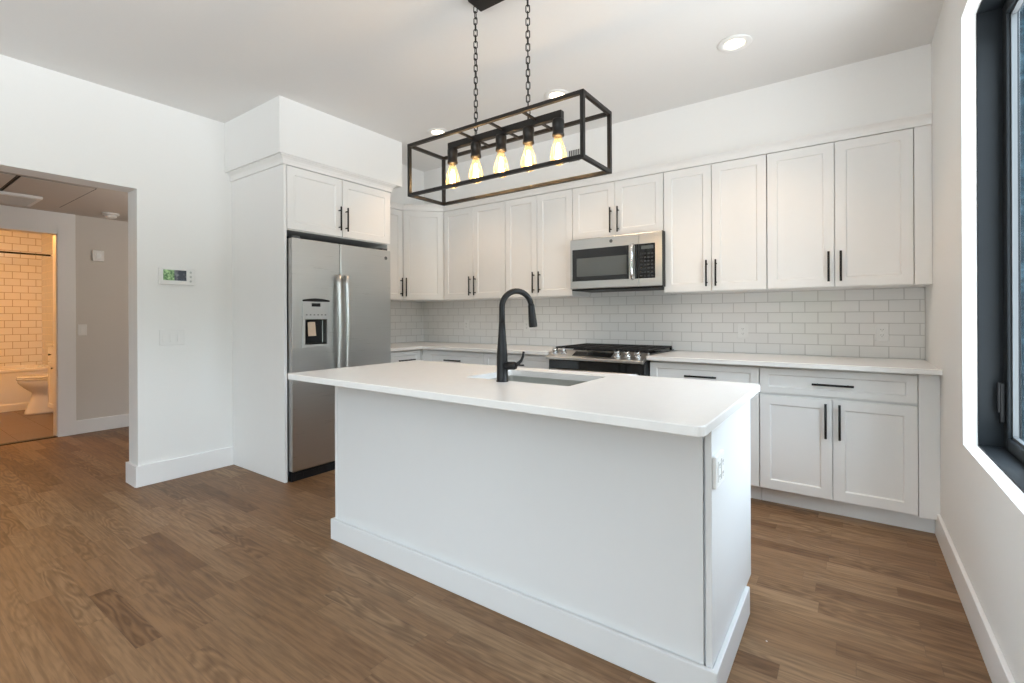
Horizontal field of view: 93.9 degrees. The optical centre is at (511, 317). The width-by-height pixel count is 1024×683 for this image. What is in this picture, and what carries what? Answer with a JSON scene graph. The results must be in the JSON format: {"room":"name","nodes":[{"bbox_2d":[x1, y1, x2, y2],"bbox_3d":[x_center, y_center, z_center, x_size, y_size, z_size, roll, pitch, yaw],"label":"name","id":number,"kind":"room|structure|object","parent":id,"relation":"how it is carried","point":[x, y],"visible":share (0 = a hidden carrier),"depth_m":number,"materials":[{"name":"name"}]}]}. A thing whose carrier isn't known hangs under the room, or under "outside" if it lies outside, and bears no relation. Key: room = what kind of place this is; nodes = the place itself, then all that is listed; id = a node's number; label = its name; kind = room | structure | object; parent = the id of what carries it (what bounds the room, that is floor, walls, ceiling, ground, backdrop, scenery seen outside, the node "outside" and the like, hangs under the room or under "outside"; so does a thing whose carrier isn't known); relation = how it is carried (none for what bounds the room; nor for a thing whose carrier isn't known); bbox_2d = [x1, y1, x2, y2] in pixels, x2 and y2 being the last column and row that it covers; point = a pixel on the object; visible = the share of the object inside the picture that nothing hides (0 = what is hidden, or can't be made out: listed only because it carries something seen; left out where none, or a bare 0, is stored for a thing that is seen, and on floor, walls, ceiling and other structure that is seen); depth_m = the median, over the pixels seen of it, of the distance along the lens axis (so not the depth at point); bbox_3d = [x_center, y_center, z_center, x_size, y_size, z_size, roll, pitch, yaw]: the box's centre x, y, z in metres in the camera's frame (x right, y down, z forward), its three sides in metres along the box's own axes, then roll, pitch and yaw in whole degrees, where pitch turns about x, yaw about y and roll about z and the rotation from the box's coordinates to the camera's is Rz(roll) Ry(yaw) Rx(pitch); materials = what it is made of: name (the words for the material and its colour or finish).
{"room":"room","nodes":[
{"label":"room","id":0,"kind":"room"},
{"bbox_2d":[0,231,41,365],"bbox_3d":[-7.457,0.016,6.108,0.100,2.420,2.090,0,0,35],"label":"wall","id":1,"kind":"structure","parent":0,"point":[20,274],"depth_m":6.75,"materials":[{"name":"tile"}]},
{"bbox_2d":[0,230,41,234],"bbox_3d":[-6.194,-1.240,5.459,3.020,0.080,2.500,0,0,35],"label":"ceiling","id":2,"kind":"structure","parent":0,"point":[0,230],"depth_m":6.76,"materials":[{"name":"paint"}]},
{"bbox_2d":[0,436,57,445],"bbox_3d":[-4.852,1.210,4.545,0.070,0.007,0.780,0,0,35],"label":"trim","id":3,"kind":"structure","parent":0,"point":[15,442],"depth_m":4.68,"materials":[{"name":"brown wood"}]},
{"bbox_2d":[41,234,52,364],"bbox_3d":[-6.523,0.012,6.794,0.830,2.420,0.110,0,0,35],"label":"tiled wall","id":4,"kind":"structure","parent":0,"point":[47,240],"depth_m":6.75,"materials":[{"name":"tile"}]},
{"bbox_2d":[0,251,52,257],"bbox_3d":[-6.887,-0.840,5.707,0.072,0.072,2.080,0,0,35],"label":"shower rod","id":5,"kind":"object","parent":4,"relation":"attached to","point":[50,255],"visible":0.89,"depth_m":6.35,"materials":[{"name":"brown metal"}]},
{"bbox_2d":[0,171,127,221],"bbox_3d":[-4.020,-1.114,3.856,2.381,0.100,4.000,0,0,35],"label":"ceiling","id":6,"kind":"structure","parent":0,"point":[92,204],"depth_m":4.54,"materials":[{"name":"paint"}]},
{"bbox_2d":[0,172,17,189],"bbox_3d":[-4.301,-1.057,3.728,1.160,0.010,0.461,0,0,35],"label":"access panel","id":7,"kind":"object","parent":6,"relation":"attached to","point":[5,178],"visible":1,"depth_m":3.64,"materials":[{"name":"grey paint"}]},
{"bbox_2d":[0,191,42,206],"bbox_3d":[-4.461,-1.038,4.090,0.470,0.028,0.570,0,0,35],"label":"ceiling vent","id":8,"kind":"object","parent":6,"relation":"in","point":[5,197],"visible":1,"depth_m":4.16,"materials":[{"name":"white plastic"}]},
{"bbox_2d":[0,176,95,207],"bbox_3d":[-4.034,-1.058,4.105,1.160,0.010,0.456,0,0,35],"label":"access panel","id":9,"kind":"object","parent":6,"relation":"attached to","point":[54,194],"visible":0.94,"depth_m":3.98,"materials":[{"name":"grey paint"}]},
{"bbox_2d":[102,212,119,218],"bbox_3d":[-4.112,-1.040,4.902,0.140,0.046,0.140,0,0,35],"label":"smoke detector","id":10,"kind":"object","parent":6,"relation":"attached to","point":[110,215],"visible":1,"depth_m":4.87,"materials":[{"name":"white plastic"}]},
{"bbox_2d":[0,215,128,420],"bbox_3d":[-4.933,0.078,4.507,0.130,2.275,4.000,0,0,35],"label":"wall","id":11,"kind":"structure","parent":0,"point":[102,355],"depth_m":5.14,"materials":[{"name":"beige paint"}]},
{"bbox_2d":[0,205,75,436],"bbox_3d":[-4.883,0.076,4.561,0.150,2.277,1.065,0,0,35],"label":"door frame","id":12,"kind":"structure","parent":11,"relation":"in","point":[62,225],"depth_m":4.87,"materials":[{"name":"paint"}]},
{"bbox_2d":[78,324,86,335],"bbox_3d":[-4.492,0.133,5.004,0.012,0.116,0.072,0,0,35],"label":"light switch","id":13,"kind":"object","parent":11,"relation":"attached to","point":[82,328],"visible":1,"depth_m":5.00,"materials":[{"name":"white plastic"}]},
{"bbox_2d":[92,250,103,261],"bbox_3d":[-4.414,-0.655,5.102,0.032,0.115,0.095,0,0,35],"label":"door chime","id":14,"kind":"object","parent":11,"relation":"attached to","point":[97,255],"visible":1,"depth_m":5.09,"materials":[{"name":"white plastic"}]},
{"bbox_2d":[76,414,128,433],"bbox_3d":[-4.115,1.142,5.527,0.015,0.140,1.395,0,0,35],"label":"baseboard","id":15,"kind":"structure","parent":11,"relation":"attached to","point":[117,421],"depth_m":5.13,"materials":[{"name":"paint"}]},
{"bbox_2d":[0,54,399,465],"bbox_3d":[-3.203,-0.180,2.789,0.180,2.776,7.200,0,0,35],"label":"wall","id":16,"kind":"structure","parent":0,"point":[169,162],"depth_m":3.49,"materials":[{"name":"paint"}]},
{"bbox_2d":[159,329,184,345],"bbox_3d":[-2.531,0.150,3.567,0.012,0.116,0.164,0,0,35],"label":"light switch","id":17,"kind":"object","parent":16,"relation":"attached to","point":[166,337],"visible":1,"depth_m":3.56,"materials":[{"name":"white plastic"}]},
{"bbox_2d":[158,267,193,285],"bbox_3d":[-2.512,-0.305,3.587,0.024,0.124,0.230,0,0,35],"label":"intercom","id":18,"kind":"object","parent":16,"relation":"attached to","point":[171,276],"visible":1,"depth_m":3.57,"materials":[{"name":"white plastic"}]},
{"bbox_2d":[126,446,233,487],"bbox_3d":[-3.748,1.136,2.015,0.215,0.149,5.300,0,0,35],"label":"baseboard","id":19,"kind":"structure","parent":16,"relation":"attached to","point":[152,473],"depth_m":3.58,"materials":[{"name":"paint"}]},
{"bbox_2d":[389,208,402,300],"bbox_3d":[-1.404,-0.638,4.819,0.386,0.924,0.524,0,0,35],"label":"upper cabinet","id":20,"kind":"object","parent":16,"relation":"attached to","point":[396,216],"visible":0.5,"depth_m":4.88,"materials":[{"name":"paint"}]},
{"bbox_2d":[391,301,423,342],"bbox_3d":[-1.378,0.055,5.194,0.010,0.461,1.164,0,0,35],"label":"backsplash","id":21,"kind":"structure","parent":16,"relation":"attached to","point":[407,318],"depth_m":5.45,"materials":[{"name":"tile"}]},
{"bbox_2d":[227,153,395,482],"bbox_3d":[-1.669,0.014,4.082,0.823,2.376,1.059,0,0,35],"label":"tall cabinet","id":22,"kind":"object","parent":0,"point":[273,201],"visible":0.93,"depth_m":3.71,"materials":[{"name":"paint"}]},
{"bbox_2d":[0,0,943,171],"bbox_3d":[-1.279,-1.626,1.431,4.539,0.100,7.220,0,0,35],"label":"ceiling","id":23,"kind":"structure","parent":0,"point":[399,70],"depth_m":2.83,"materials":[{"name":"paint"}]},
{"bbox_2d":[427,128,446,135],"bbox_3d":[-0.631,-1.574,4.078,0.184,0.010,0.184,0,0,35],"label":"recessed light","id":24,"kind":"object","parent":23,"relation":"in","point":[433,131],"visible":0.74,"depth_m":4.05,"materials":[{"name":"white plastic"}]},
{"bbox_2d":[407,0,611,205],"bbox_3d":[-0.053,-1.105,2.292,1.022,0.952,0.279,0,0,35],"label":"chandelier","id":25,"kind":"object","parent":23,"relation":"hanging from","point":[556,118],"visible":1,"depth_m":2.23,"materials":[{"name":"black metal"}]},
{"bbox_2d":[445,148,459,188],"bbox_3d":[-0.308,-0.770,2.478,0.074,0.204,0.074,0,0,35],"label":"bulb","id":26,"kind":"object","parent":25,"relation":"attached to","point":[452,153],"depth_m":2.47,"materials":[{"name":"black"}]},
{"bbox_2d":[469,141,482,183],"bbox_3d":[-0.180,-0.770,2.385,0.074,0.204,0.074,0,0,35],"label":"bulb","id":27,"kind":"object","parent":25,"relation":"attached to","point":[475,145],"depth_m":2.37,"materials":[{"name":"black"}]},
{"bbox_2d":[494,134,508,177],"bbox_3d":[-0.052,-0.771,2.292,0.074,0.204,0.074,0,0,35],"label":"bulb","id":28,"kind":"object","parent":25,"relation":"attached to","point":[501,139],"depth_m":2.28,"materials":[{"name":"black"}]},
{"bbox_2d":[521,126,536,171],"bbox_3d":[0.076,-0.771,2.200,0.074,0.204,0.074,0,0,35],"label":"bulb","id":29,"kind":"object","parent":25,"relation":"attached to","point":[528,131],"depth_m":2.19,"materials":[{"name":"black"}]},
{"bbox_2d":[550,117,566,165],"bbox_3d":[0.204,-0.772,2.107,0.074,0.204,0.074,0,0,35],"label":"bulb","id":30,"kind":"object","parent":25,"relation":"attached to","point":[557,122],"depth_m":2.10,"materials":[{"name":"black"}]},
{"bbox_2d":[544,89,568,99],"bbox_3d":[0.320,-1.578,3.408,0.184,0.010,0.184,0,0,35],"label":"recessed light","id":31,"kind":"object","parent":23,"relation":"in","point":[553,93],"visible":0.6,"depth_m":3.37,"materials":[{"name":"white plastic"}]},
{"bbox_2d":[717,34,751,52],"bbox_3d":[1.289,-1.582,2.770,0.184,0.010,0.184,0,0,35],"label":"recessed light","id":32,"kind":"object","parent":23,"relation":"in","point":[733,43],"visible":1,"depth_m":2.76,"materials":[{"name":"white plastic"}]},
{"bbox_2d":[0,410,991,682],"bbox_3d":[-3.543,1.234,3.046,10.120,0.051,7.220,0,0,35],"label":"floor","id":33,"kind":"structure","parent":0,"point":[232,573],"depth_m":2.03,"materials":[{"name":"brown wood"}]},
{"bbox_2d":[0,364,47,412],"bbox_3d":[-7.010,0.948,6.036,0.696,0.548,1.685,0,0,35],"label":"bathtub","id":34,"kind":"object","parent":33,"relation":"on","point":[13,397],"visible":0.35,"depth_m":6.23,"materials":[{"name":"white ceramic"}]},
{"bbox_2d":[16,374,52,414],"bbox_3d":[-5.912,0.814,6.207,0.420,0.808,0.735,0,0,35],"label":"toilet","id":35,"kind":"object","parent":33,"relation":"on","point":[37,384],"visible":0.34,"depth_m":6.00,"materials":[{"name":"white ceramic"}]},
{"bbox_2d":[46,344,52,408],"bbox_3d":[-5.246,0.773,5.876,1.050,0.883,0.532,0,0,35],"label":"bathroom vanity","id":36,"kind":"object","parent":33,"relation":"on","point":[50,349],"visible":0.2,"depth_m":5.91,"materials":[{"name":"paint"}]},
{"bbox_2d":[287,235,390,481],"bbox_3d":[-1.622,0.301,4.039,0.868,1.800,0.911,0,0,35],"label":"refrigerator","id":37,"kind":"object","parent":33,"relation":"on","point":[339,296],"visible":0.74,"depth_m":3.68,"materials":[{"name":"grey metal"}]},
{"bbox_2d":[302,298,329,301],"bbox_3d":[-1.474,-0.130,3.605,0.003,0.024,0.223,0,0,35],"label":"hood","id":38,"kind":"object","parent":37,"relation":"attached to","point":[303,299],"depth_m":3.60,"materials":[{"name":"black plastic"}]},
{"bbox_2d":[391,349,420,362],"bbox_3d":[-1.286,0.758,4.739,0.660,0.884,0.523,0,0,35],"label":"base cabinet","id":39,"kind":"object","parent":33,"relation":"on","point":[406,355],"visible":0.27,"depth_m":4.61,"materials":[{"name":"paint"}]},
{"bbox_2d":[421,349,428,360],"bbox_3d":[-0.942,0.757,5.198,0.673,0.884,0.618,0,0,35],"label":"cabinet filler","id":40,"kind":"object","parent":33,"relation":"on","point":[423,351],"visible":0.02,"depth_m":4.79,"materials":[{"name":"paint"}]},
{"bbox_2d":[427,349,484,364],"bbox_3d":[-0.380,0.754,4.784,0.717,0.884,0.660,0,0,35],"label":"base cabinet","id":41,"kind":"object","parent":33,"relation":"on","point":[468,357],"visible":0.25,"depth_m":4.53,"materials":[{"name":"paint"}]},
{"bbox_2d":[391,341,567,354],"bbox_3d":[-0.512,0.297,4.581,2.130,0.030,1.164,0,0,35],"label":"countertop","id":42,"kind":"structure","parent":41,"relation":"on","point":[453,346],"depth_m":4.56,"materials":[{"name":"white stone"}]},
{"bbox_2d":[484,352,548,368],"bbox_3d":[0.204,0.752,4.369,0.711,0.884,0.660,0,0,35],"label":"base cabinet","id":43,"kind":"object","parent":33,"relation":"on","point":[529,361],"visible":0.16,"depth_m":4.08,"materials":[{"name":"paint"}]},
{"bbox_2d":[331,386,750,682],"bbox_3d":[0.035,0.752,2.326,1.968,0.884,0.750,0,0,35],"label":"kitchen island","id":44,"kind":"object","parent":33,"relation":"on","point":[618,545],"visible":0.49,"depth_m":1.80,"materials":[{"name":"paint"}]},
{"bbox_2d":[288,360,759,436],"bbox_3d":[-0.071,0.295,2.188,2.038,0.030,0.945,0,0,35],"label":"island countertop","id":45,"kind":"structure","parent":44,"relation":"on","point":[678,406],"depth_m":1.81,"materials":[{"name":"white stone"}]},
{"bbox_2d":[496,288,536,381],"bbox_3d":[0.034,0.076,2.090,0.198,0.408,0.110,0,0,-22],"label":"faucet","id":46,"kind":"object","parent":45,"relation":"on","point":[503,365],"visible":1,"depth_m":2.08,"materials":[{"name":"black metal"}]},
{"bbox_2d":[492,375,586,385],"bbox_3d":[0.112,0.414,2.245,0.594,0.209,0.416,0,0,35],"label":"sink","id":47,"kind":"object","parent":45,"relation":"in","point":[549,381],"visible":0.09,"depth_m":2.44,"materials":[{"name":"metal"}]},
{"bbox_2d":[712,449,723,489],"bbox_3d":[0.659,0.482,1.522,0.015,0.100,0.116,0,0,35],"label":"wall outlet","id":48,"kind":"object","parent":44,"relation":"attached to","point":[718,458],"visible":1,"depth_m":1.49,"materials":[{"name":"white plastic"}]},
{"bbox_2d":[718,459,720,482],"bbox_3d":[0.650,0.482,1.500,0.003,0.066,0.033,0,0,35],"label":"receptacle","id":49,"kind":"object","parent":48,"relation":"attached to","point":[719,460],"depth_m":1.49,"materials":[{"name":"grey plastic"}]},
{"bbox_2d":[721,456,723,478],"bbox_3d":[0.677,0.482,1.537,0.003,0.066,0.033,0,0,35],"label":"receptacle","id":50,"kind":"object","parent":48,"relation":"attached to","point":[722,457],"depth_m":1.53,"materials":[{"name":"grey plastic"}]},
{"bbox_2d":[546,343,673,375],"bbox_3d":[0.806,0.715,3.894,0.800,0.953,0.733,0,0,35],"label":"gas range","id":51,"kind":"object","parent":33,"relation":"on","point":[627,359],"visible":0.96,"depth_m":3.65,"materials":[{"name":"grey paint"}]},
{"bbox_2d":[566,348,673,354],"bbox_3d":[0.840,0.272,3.944,0.800,0.008,0.611,0,0,35],"label":"cooktop","id":52,"kind":"object","parent":51,"relation":"in","point":[661,350],"depth_m":3.72,"materials":[{"name":"black glass"}]},
{"bbox_2d":[650,360,761,499],"bbox_3d":[1.452,0.747,3.484,0.707,0.884,0.660,0,0,35],"label":"base cabinet","id":53,"kind":"object","parent":33,"relation":"on","point":[685,370],"visible":0.27,"depth_m":3.13,"materials":[{"name":"paint"}]},
{"bbox_2d":[760,366,940,533],"bbox_3d":[2.094,0.744,3.029,0.861,0.884,0.660,0,0,35],"label":"base cabinet","id":54,"kind":"object","parent":33,"relation":"on","point":[863,445],"visible":0.95,"depth_m":2.77,"materials":[{"name":"paint"}]},
{"bbox_2d":[646,350,942,374],"bbox_3d":[1.788,0.288,3.217,1.576,0.030,0.727,0,0,35],"label":"countertop","id":55,"kind":"structure","parent":54,"relation":"on","point":[867,364],"depth_m":3.00,"materials":[{"name":"white stone"}]},
{"bbox_2d":[225,44,931,204],"bbox_3d":[0.154,-1.377,3.466,4.519,0.410,2.204,0,0,35],"label":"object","id":56,"kind":"structure","parent":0,"point":[897,84],"depth_m":3.55,"materials":[{"name":"paint"}]},
{"bbox_2d":[567,146,581,164],"bbox_3d":[0.536,-1.393,4.127,0.140,0.140,0.006,0,0,35],"label":"wall vent","id":57,"kind":"object","parent":56,"relation":"in","point":[576,150],"visible":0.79,"depth_m":4.13,"materials":[{"name":"white plastic"}]},
{"bbox_2d":[390,111,932,211],"bbox_3d":[0.526,-1.141,3.695,4.177,0.064,0.719,0,0,35],"label":"crown molding","id":58,"kind":"structure","parent":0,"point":[922,119],"depth_m":3.43,"materials":[{"name":"paint"}]},
{"bbox_2d":[448,287,911,351],"bbox_3d":[0.889,-0.197,4.391,4.999,2.776,0.150,0,0,35],"label":"wall","id":59,"kind":"structure","parent":0,"point":[908,287],"depth_m":3.80,"materials":[{"name":"paint"}]},
{"bbox_2d":[392,211,453,301],"bbox_3d":[-0.964,-0.640,5.208,0.652,0.924,0.639,0,0,35],"label":"upper cabinet","id":60,"kind":"object","parent":59,"relation":"attached to","point":[423,231],"visible":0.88,"depth_m":4.97,"materials":[{"name":"paint"}]},
{"bbox_2d":[444,201,513,300],"bbox_3d":[-0.299,-0.642,4.891,0.790,0.924,0.386,0,0,35],"label":"upper cabinet","id":61,"kind":"object","parent":59,"relation":"attached to","point":[474,237],"visible":0.89,"depth_m":4.75,"materials":[{"name":"paint"}]},
{"bbox_2d":[505,189,589,298],"bbox_3d":[0.317,-0.645,4.453,0.714,0.924,0.386,0,0,35],"label":"upper cabinet","id":62,"kind":"object","parent":59,"relation":"attached to","point":[538,228],"visible":0.91,"depth_m":4.31,"materials":[{"name":"paint"}]},
{"bbox_2d":[573,173,663,239],"bbox_3d":[0.929,-0.884,4.019,0.781,0.450,0.386,0,0,35],"label":"upper cabinet","id":63,"kind":"object","parent":59,"relation":"attached to","point":[633,205],"visible":0.91,"depth_m":3.86,"materials":[{"name":"paint"}]},
{"bbox_2d":[570,230,665,292],"bbox_3d":[0.920,-0.442,3.976,0.784,0.433,0.468,0,0,35],"label":"microwave","id":64,"kind":"object","parent":63,"relation":"attached to","point":[627,262],"visible":0.97,"depth_m":3.80,"materials":[{"name":"silver metal"}]},
{"bbox_2d":[424,287,924,358],"bbox_3d":[0.798,0.024,4.358,4.506,0.505,0.010,0,0,35],"label":"backsplash","id":65,"kind":"structure","parent":59,"relation":"attached to","point":[815,322],"depth_m":3.79,"materials":[{"name":"tile"}]},
{"bbox_2d":[524,320,529,331],"bbox_3d":[0.148,0.089,4.808,0.072,0.116,0.009,0,0,35],"label":"wall outlet","id":66,"kind":"object","parent":65,"relation":"attached to","point":[526,322],"visible":0.93,"depth_m":4.80,"materials":[{"name":"white plastic"}]},
{"bbox_2d":[738,324,747,338],"bbox_3d":[1.767,0.107,3.660,0.072,0.116,0.009,0,0,35],"label":"wall outlet","id":67,"kind":"object","parent":65,"relation":"attached to","point":[742,328],"visible":1,"depth_m":3.66,"materials":[{"name":"white plastic"}]},
{"bbox_2d":[741,327,744,335],"bbox_3d":[1.765,0.107,3.657,0.033,0.066,0.003,0,0,35],"label":"receptacle","id":68,"kind":"object","parent":67,"relation":"attached to","point":[742,328],"depth_m":3.66,"materials":[{"name":"grey plastic"}]},
{"bbox_2d":[875,324,888,340],"bbox_3d":[2.453,0.101,3.172,0.072,0.116,0.009,0,0,35],"label":"wall outlet","id":69,"kind":"object","parent":65,"relation":"attached to","point":[881,330],"visible":1,"depth_m":3.17,"materials":[{"name":"white plastic"}]},
{"bbox_2d":[879,328,884,337],"bbox_3d":[2.451,0.101,3.170,0.033,0.066,0.003,0,0,35],"label":"receptacle","id":70,"kind":"object","parent":69,"relation":"attached to","point":[881,330],"depth_m":3.17,"materials":[{"name":"grey plastic"}]},
{"bbox_2d":[664,154,772,294],"bbox_3d":[1.537,-0.650,3.588,0.700,0.924,0.386,0,0,35],"label":"upper cabinet","id":71,"kind":"object","parent":59,"relation":"attached to","point":[715,215],"visible":0.95,"depth_m":3.44,"materials":[{"name":"paint"}]},
{"bbox_2d":[767,125,931,291],"bbox_3d":[2.172,-0.653,3.137,0.849,0.924,0.386,0,0,35],"label":"upper cabinet","id":72,"kind":"object","parent":59,"relation":"attached to","point":[856,213],"visible":1,"depth_m":2.99,"materials":[{"name":"paint"}]},
{"bbox_2d":[925,0,1023,682],"bbox_3d":[0.623,-0.196,0.074,0.165,2.776,7.200,0,0,35],"label":"wall","id":73,"kind":"structure","parent":0,"point":[982,508],"depth_m":2.02,"materials":[{"name":"paint"}]},
{"bbox_2d":[935,514,1015,682],"bbox_3d":[0.396,1.125,-0.098,0.016,0.135,6.650,0,0,35],"label":"baseboard","id":74,"kind":"structure","parent":73,"relation":"attached to","point":[997,667],"depth_m":1.77,"materials":[{"name":"paint"}]},
{"bbox_2d":[976,0,1023,492],"bbox_3d":[1.693,-0.364,1.544,0.118,1.811,1.042,0,0,35],"label":"window","id":75,"kind":"structure","parent":73,"relation":"in","point":[997,21],"depth_m":1.96,"materials":[{"name":"black metal"}]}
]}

